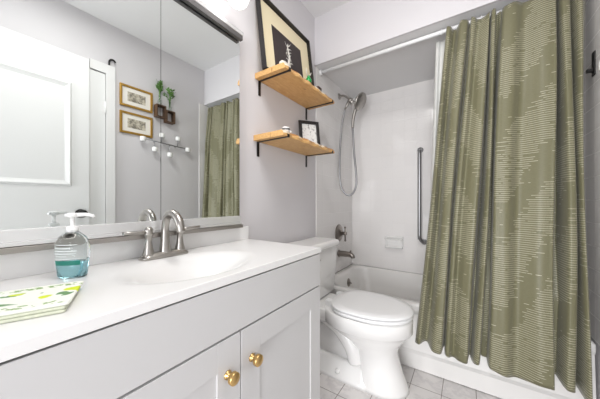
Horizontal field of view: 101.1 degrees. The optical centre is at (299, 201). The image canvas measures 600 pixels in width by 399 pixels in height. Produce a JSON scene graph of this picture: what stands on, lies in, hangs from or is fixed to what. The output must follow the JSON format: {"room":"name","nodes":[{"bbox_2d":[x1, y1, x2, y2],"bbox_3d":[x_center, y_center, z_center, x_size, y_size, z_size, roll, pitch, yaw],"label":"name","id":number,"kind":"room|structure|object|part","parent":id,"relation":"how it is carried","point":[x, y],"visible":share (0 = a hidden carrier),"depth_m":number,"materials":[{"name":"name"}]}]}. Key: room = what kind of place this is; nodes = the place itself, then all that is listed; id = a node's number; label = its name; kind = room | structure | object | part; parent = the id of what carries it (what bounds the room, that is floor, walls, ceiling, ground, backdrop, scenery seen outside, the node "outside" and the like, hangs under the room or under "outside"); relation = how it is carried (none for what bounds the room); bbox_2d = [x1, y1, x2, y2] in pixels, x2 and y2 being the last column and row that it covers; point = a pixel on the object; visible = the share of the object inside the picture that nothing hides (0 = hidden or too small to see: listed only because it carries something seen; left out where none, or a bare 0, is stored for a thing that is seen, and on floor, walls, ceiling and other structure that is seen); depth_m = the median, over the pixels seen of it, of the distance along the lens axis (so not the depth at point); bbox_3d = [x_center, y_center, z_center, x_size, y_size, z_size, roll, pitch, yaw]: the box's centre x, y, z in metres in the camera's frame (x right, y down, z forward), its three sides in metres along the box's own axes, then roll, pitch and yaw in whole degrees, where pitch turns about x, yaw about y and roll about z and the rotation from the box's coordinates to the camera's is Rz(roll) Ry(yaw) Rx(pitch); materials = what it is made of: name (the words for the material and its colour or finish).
{"room":"bathroom","nodes":[
{"label":"bathroom","id":0,"kind":"room"},
{"bbox_2d":[201,0,349,272],"bbox_3d":[-0.448,-0.210,1.213,0.100,2.500,3.610,0,0,34],"label":"wall","id":1,"kind":"structure","parent":0,"point":[278,190],"depth_m":1.53,"materials":[{"name":"white paint"}]},
{"bbox_2d":[0,0,242,254],"bbox_3d":[-0.641,-0.365,0.782,0.061,0.990,1.180,0,0,34],"label":"mirror","id":2,"kind":"object","parent":1,"relation":"attached to","point":[123,113],"visible":1,"depth_m":0.81,"materials":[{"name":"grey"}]},
{"bbox_3d":[-0.650,-0.374,0.766,0.006,0.908,0.420,0,0,34],"label":"mirror panel","id":3,"kind":"part","parent":2,"relation":"part of","materials":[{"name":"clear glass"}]},
{"bbox_3d":[-0.646,0.091,0.784,0.049,0.043,1.178,0,0,34],"label":"frame","id":4,"kind":"part","parent":2,"relation":"part of","materials":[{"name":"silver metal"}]},
{"bbox_3d":[-0.421,-0.374,1.104,0.006,0.908,0.392,0,0,34],"label":"mirror panel","id":5,"kind":"part","parent":2,"relation":"part of","materials":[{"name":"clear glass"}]},
{"bbox_2d":[0,226,248,280],"bbox_3d":[-0.631,0.166,0.834,0.018,0.071,1.237,0,0,34],"label":"backsplash","id":6,"kind":"structure","parent":1,"relation":"attached to","point":[16,265],"depth_m":0.82,"materials":[{"name":"stone"}]},
{"bbox_2d":[228,0,248,9],"bbox_3d":[-0.478,-1.050,0.926,0.172,0.289,0.760,0,0,34],"label":"vanity light","id":7,"kind":"object","parent":1,"relation":"attached to","point":[237,4],"visible":1,"depth_m":1.14,"materials":[{"name":"white glass"}]},
{"bbox_2d":[254,129,334,166],"bbox_3d":[-0.007,-0.320,1.579,0.222,0.115,0.590,0,0,34],"label":"wall shelf","id":8,"kind":"object","parent":1,"relation":"attached to","point":[282,139],"visible":1,"depth_m":1.47,"materials":[{"name":"brown wood"}]},
{"bbox_2d":[282,126,289,131],"bbox_3d":[-0.077,-0.394,1.361,0.046,0.034,0.046,0,0,34],"label":"ceramic cup","id":9,"kind":"object","parent":8,"relation":"on","point":[286,128],"visible":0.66,"depth_m":1.34,"materials":[{"name":"white ceramic"}]},
{"bbox_2d":[298,120,319,143],"bbox_3d":[0.066,-0.475,1.728,0.150,0.193,0.052,0,0,-18],"label":"photo frame","id":10,"kind":"object","parent":8,"relation":"on","point":[309,130],"visible":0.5,"depth_m":1.73,"materials":[{"name":"black"}]},
{"bbox_2d":[302,124,316,142],"bbox_3d":[0.065,-0.474,1.731,0.108,0.153,0.004,0,-11,-18],"label":"photo","id":11,"kind":"object","parent":10,"relation":"attached to","point":[308,130],"depth_m":1.73},
{"bbox_2d":[255,62,334,119],"bbox_3d":[-0.003,-0.674,1.584,0.222,0.115,0.578,0,0,34],"label":"wall shelf","id":12,"kind":"object","parent":1,"relation":"attached to","point":[281,78],"visible":1,"depth_m":1.50,"materials":[{"name":"brown wood"}]},
{"bbox_2d":[255,0,314,85],"bbox_3d":[-0.069,-0.964,1.599,0.087,0.462,0.545,0,0,34],"label":"framed picture","id":13,"kind":"object","parent":12,"relation":"on","point":[279,39],"visible":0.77,"depth_m":1.54,"materials":[{"name":"black"}]},
{"bbox_2d":[271,24,302,76],"bbox_3d":[-0.074,-0.937,1.603,0.008,0.260,0.310,-9,-5,34],"label":"print","id":14,"kind":"object","parent":13,"relation":"attached to","point":[283,48],"depth_m":1.58},
{"bbox_2d":[306,69,311,82],"bbox_3d":[0.055,-0.781,1.556,0.044,0.098,0.043,0,0,-12],"label":"glass ornament","id":15,"kind":"object","parent":12,"relation":"on","point":[308,78],"visible":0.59,"depth_m":1.54,"materials":[{"name":"green glass"}]},
{"bbox_2d":[316,67,351,272],"bbox_3d":[0.339,-0.217,2.283,0.008,1.726,0.755,0,0,34],"label":"tiled wall","id":16,"kind":"structure","parent":1,"relation":"attached to","point":[333,207],"depth_m":2.24,"materials":[{"name":"white tile"}]},
{"bbox_2d":[335,224,346,241],"bbox_3d":[0.397,0.290,2.290,0.081,0.164,0.164,0,0,34],"label":"shower valve","id":17,"kind":"object","parent":16,"relation":"attached to","point":[339,233],"visible":0.94,"depth_m":2.27,"materials":[{"name":"silver metal"}]},
{"bbox_3d":[0.408,0.295,2.282,0.054,0.140,0.034,0,0,34],"label":"lever","id":18,"kind":"part","parent":17,"relation":"part of","materials":[{"name":"silver metal"}]},
{"bbox_2d":[337,250,354,258],"bbox_3d":[0.428,0.477,2.268,0.157,0.074,0.067,0,0,34],"label":"tub spout","id":19,"kind":"object","parent":16,"relation":"attached to","point":[341,253],"visible":1,"depth_m":2.25,"materials":[{"name":"silver metal"}]},
{"bbox_2d":[338,92,366,195],"bbox_3d":[0.473,-0.537,2.251,0.250,0.967,0.156,0,0,34],"label":"handheld shower","id":20,"kind":"object","parent":16,"relation":"attached to","point":[359,103],"visible":1,"depth_m":2.24,"materials":[{"name":"silver metal"}]},
{"bbox_3d":[0.416,-0.974,2.288,0.114,0.092,0.060,0,0,34],"label":"shower arm","id":21,"kind":"part","parent":20,"relation":"part of","materials":[{"name":"silver metal"}]},
{"bbox_2d":[319,10,501,75],"bbox_3d":[0.778,-1.053,1.601,1.484,0.042,0.041,0,0,34],"label":"curtain rod","id":22,"kind":"object","parent":16,"relation":"attached to","point":[321,72],"visible":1,"depth_m":1.69,"materials":[{"name":"white plastic"}]},
{"bbox_2d":[430,40,444,201],"bbox_3d":[1.116,-0.196,1.448,0.677,1.667,0.037,0,0,34],"label":"curtain liner","id":23,"kind":"object","parent":22,"relation":"hanging from","point":[440,45],"visible":0.02,"depth_m":1.59,"materials":[{"name":"white plastic"}]},
{"bbox_2d":[415,0,592,398],"bbox_3d":[1.017,-0.090,1.319,0.730,1.903,0.229,0,0,34],"label":"shower curtain","id":24,"kind":"object","parent":22,"relation":"hanging from","point":[505,278],"visible":1,"depth_m":1.24,"materials":[{"name":"green fabric"}]},
{"bbox_2d":[314,0,501,66],"bbox_3d":[0.753,-1.270,1.564,1.500,0.380,0.064,0,0,34],"label":"wall","id":25,"kind":"structure","parent":1,"relation":"attached to","point":[353,26],"depth_m":1.69,"materials":[{"name":"white paint"}]},
{"bbox_2d":[300,0,350,17],"bbox_3d":[0.215,-1.500,0.766,1.700,0.080,3.610,0,0,34],"label":"ceiling","id":26,"kind":"structure","parent":0,"point":[316,8],"depth_m":1.83,"materials":[{"name":"white paint"}]},
{"bbox_2d":[320,364,501,398],"bbox_3d":[0.215,1.080,0.766,1.700,0.080,3.610,0,0,34],"label":"floor","id":27,"kind":"structure","parent":0,"point":[422,385],"depth_m":1.37,"materials":[{"name":"tile"}]},
{"bbox_2d":[0,253,319,398],"bbox_3d":[-0.431,0.631,0.701,0.497,0.818,1.221,0,0,34],"label":"vanity cabinet","id":28,"kind":"object","parent":27,"relation":"on","point":[257,336],"visible":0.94,"depth_m":0.61,"materials":[{"name":"grey paint"}]},
{"bbox_2d":[0,226,320,362],"bbox_3d":[-0.445,0.212,0.709,0.467,0.165,1.237,0,0,34],"label":"countertop","id":29,"kind":"structure","parent":28,"relation":"on","point":[117,286],"depth_m":0.66,"materials":[{"name":"stone"}]},
{"bbox_2d":[0,281,83,323],"bbox_3d":[-0.553,0.191,0.453,0.218,0.017,0.156,0,0,-34],"label":"napkins","id":30,"kind":"object","parent":29,"relation":"on","point":[34,302],"visible":1,"depth_m":0.45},
{"bbox_2d":[54,213,94,278],"bbox_3d":[-0.606,0.114,0.659,0.085,0.170,0.051,0,0,-5],"label":"soap dispenser","id":31,"kind":"object","parent":29,"relation":"on","point":[72,249],"visible":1,"depth_m":0.64,"materials":[{"name":"clear plastic"}]},
{"bbox_2d":[54,232,90,278],"bbox_3d":[-0.607,0.139,0.659,0.082,0.121,0.050,0,0,-9],"label":"bottle","id":32,"kind":"object","parent":31,"relation":"attached to","point":[71,249],"depth_m":0.64,"materials":[{"name":"clear plastic"}]},
{"bbox_2d":[122,210,199,260],"bbox_3d":[-0.459,0.113,0.885,0.143,0.173,0.275,0,0,34],"label":"faucet","id":33,"kind":"object","parent":29,"relation":"on","point":[165,250],"visible":1,"depth_m":0.88,"materials":[{"name":"silver metal"}]},
{"bbox_3d":[-0.550,0.105,0.829,0.017,0.018,0.081,0,0,30],"label":"lever","id":34,"kind":"part","parent":33,"relation":"part of","materials":[{"name":"silver metal"}]},
{"bbox_3d":[-0.529,0.138,0.864,0.040,0.101,0.040,0,0,34],"label":"handle","id":35,"kind":"part","parent":33,"relation":"part of","materials":[{"name":"silver metal"}]},
{"bbox_3d":[-0.458,0.107,0.884,0.139,0.161,0.044,0,0,34],"label":"spout","id":36,"kind":"part","parent":33,"relation":"part of","materials":[{"name":"silver metal"}]},
{"bbox_3d":[-0.466,0.138,0.958,0.040,0.101,0.040,0,0,34],"label":"handle","id":37,"kind":"part","parent":33,"relation":"part of","materials":[{"name":"silver metal"}]},
{"bbox_3d":[-0.441,0.105,0.990,0.017,0.018,0.081,0,0,38],"label":"lever","id":38,"kind":"part","parent":33,"relation":"part of","materials":[{"name":"silver metal"}]},
{"bbox_3d":[-0.302,0.654,0.521,0.018,0.572,0.447,0,0,34],"label":"door","id":39,"kind":"part","parent":28,"relation":"part of","materials":[{"name":"grey paint"}]},
{"bbox_3d":[-0.181,0.465,0.655,0.032,0.033,0.033,0,0,34],"label":"knob","id":40,"kind":"part","parent":28,"relation":"part of","materials":[{"name":"gold metal"}]},
{"bbox_3d":[-0.131,0.465,0.731,0.032,0.033,0.033,0,0,34],"label":"knob","id":41,"kind":"part","parent":28,"relation":"part of","materials":[{"name":"gold metal"}]},
{"bbox_3d":[-0.047,0.654,0.899,0.018,0.572,0.458,0,0,34],"label":"door","id":42,"kind":"part","parent":28,"relation":"part of","materials":[{"name":"grey paint"}]},
{"bbox_2d":[289,237,413,398],"bbox_3d":[0.302,0.653,1.537,0.750,0.773,0.430,0,0,34],"label":"toilet","id":43,"kind":"object","parent":27,"relation":"on","point":[362,332],"visible":0.88,"depth_m":1.38,"materials":[{"name":"white ceramic"}]},
{"bbox_3d":[0.084,0.289,1.684,0.224,0.044,0.430,0,0,34],"label":"tank lid","id":44,"kind":"part","parent":43,"relation":"part of","materials":[{"name":"white ceramic"}]},
{"bbox_3d":[0.083,0.478,1.685,0.196,0.333,0.401,0,0,34],"label":"tank","id":45,"kind":"part","parent":43,"relation":"part of","materials":[{"name":"white ceramic"}]},
{"bbox_3d":[0.422,0.601,1.452,0.456,0.020,0.374,0,0,34],"label":"seat lid","id":46,"kind":"part","parent":43,"relation":"part of","materials":[{"name":"white plastic"}]},
{"bbox_3d":[0.423,0.624,1.452,0.447,0.021,0.368,0,0,34],"label":"seat","id":47,"kind":"part","parent":43,"relation":"part of","materials":[{"name":"white plastic"}]},
{"bbox_2d":[331,264,595,398],"bbox_3d":[0.946,0.836,1.850,1.483,0.401,0.777,0,0,34],"label":"bathtub","id":48,"kind":"object","parent":27,"relation":"on","point":[404,286],"visible":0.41,"depth_m":1.49,"materials":[{"name":"white ceramic"}]},
{"bbox_2d":[591,337,599,398],"bbox_3d":[0.878,-0.210,0.318,0.100,2.500,3.610,0,0,34],"label":"wall","id":49,"kind":"structure","parent":0,"point":[597,355],"depth_m":1.14,"materials":[{"name":"white paint"}]},
{"bbox_2d":[584,0,599,345],"bbox_3d":[1.552,-0.215,1.414,0.008,1.721,0.840,0,0,34],"label":"tiled wall","id":50,"kind":"structure","parent":49,"relation":"attached to","point":[592,7],"depth_m":1.16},
{"bbox_2d":[586,50,595,76],"bbox_3d":[1.356,-0.643,1.154,0.026,0.110,0.030,0,0,34],"label":"wall hook","id":51,"kind":"object","parent":50,"relation":"attached to","point":[592,70],"visible":1,"depth_m":1.14,"materials":[{"name":"black metal"}]},
{"bbox_3d":[1.196,-0.210,2.221,1.500,2.500,0.100,0,0,34],"label":"wall","id":52,"kind":"structure","parent":0,"visible":0},
{"bbox_2d":[352,79,434,273],"bbox_3d":[1.166,-0.217,2.176,1.484,1.726,0.008,0,0,34],"label":"tiled wall","id":53,"kind":"structure","parent":52,"relation":"attached to","point":[389,130],"depth_m":2.36,"materials":[{"name":"white tile"}]},
{"bbox_2d":[384,235,402,248],"bbox_3d":[0.883,0.379,2.328,0.168,0.113,0.056,0,0,34],"label":"soap dish","id":54,"kind":"object","parent":53,"relation":"attached to","point":[396,242],"visible":1,"depth_m":2.33,"materials":[{"name":"white ceramic"}]},
{"bbox_2d":[417,147,426,244],"bbox_3d":[1.078,-0.056,2.189,0.080,0.874,0.073,0,0,34],"label":"grab bar","id":55,"kind":"object","parent":53,"relation":"attached to","point":[420,149],"visible":0.98,"depth_m":2.17,"materials":[{"name":"silver metal"}]},
{"bbox_2d":[316,0,528,98],"bbox_3d":[0.957,-1.082,1.865,1.500,0.004,0.758,0,0,34],"label":"ceiling","id":56,"kind":"structure","parent":53,"relation":"attached to","point":[414,63],"depth_m":1.94,"materials":[{"name":"white paint"}]}
]}

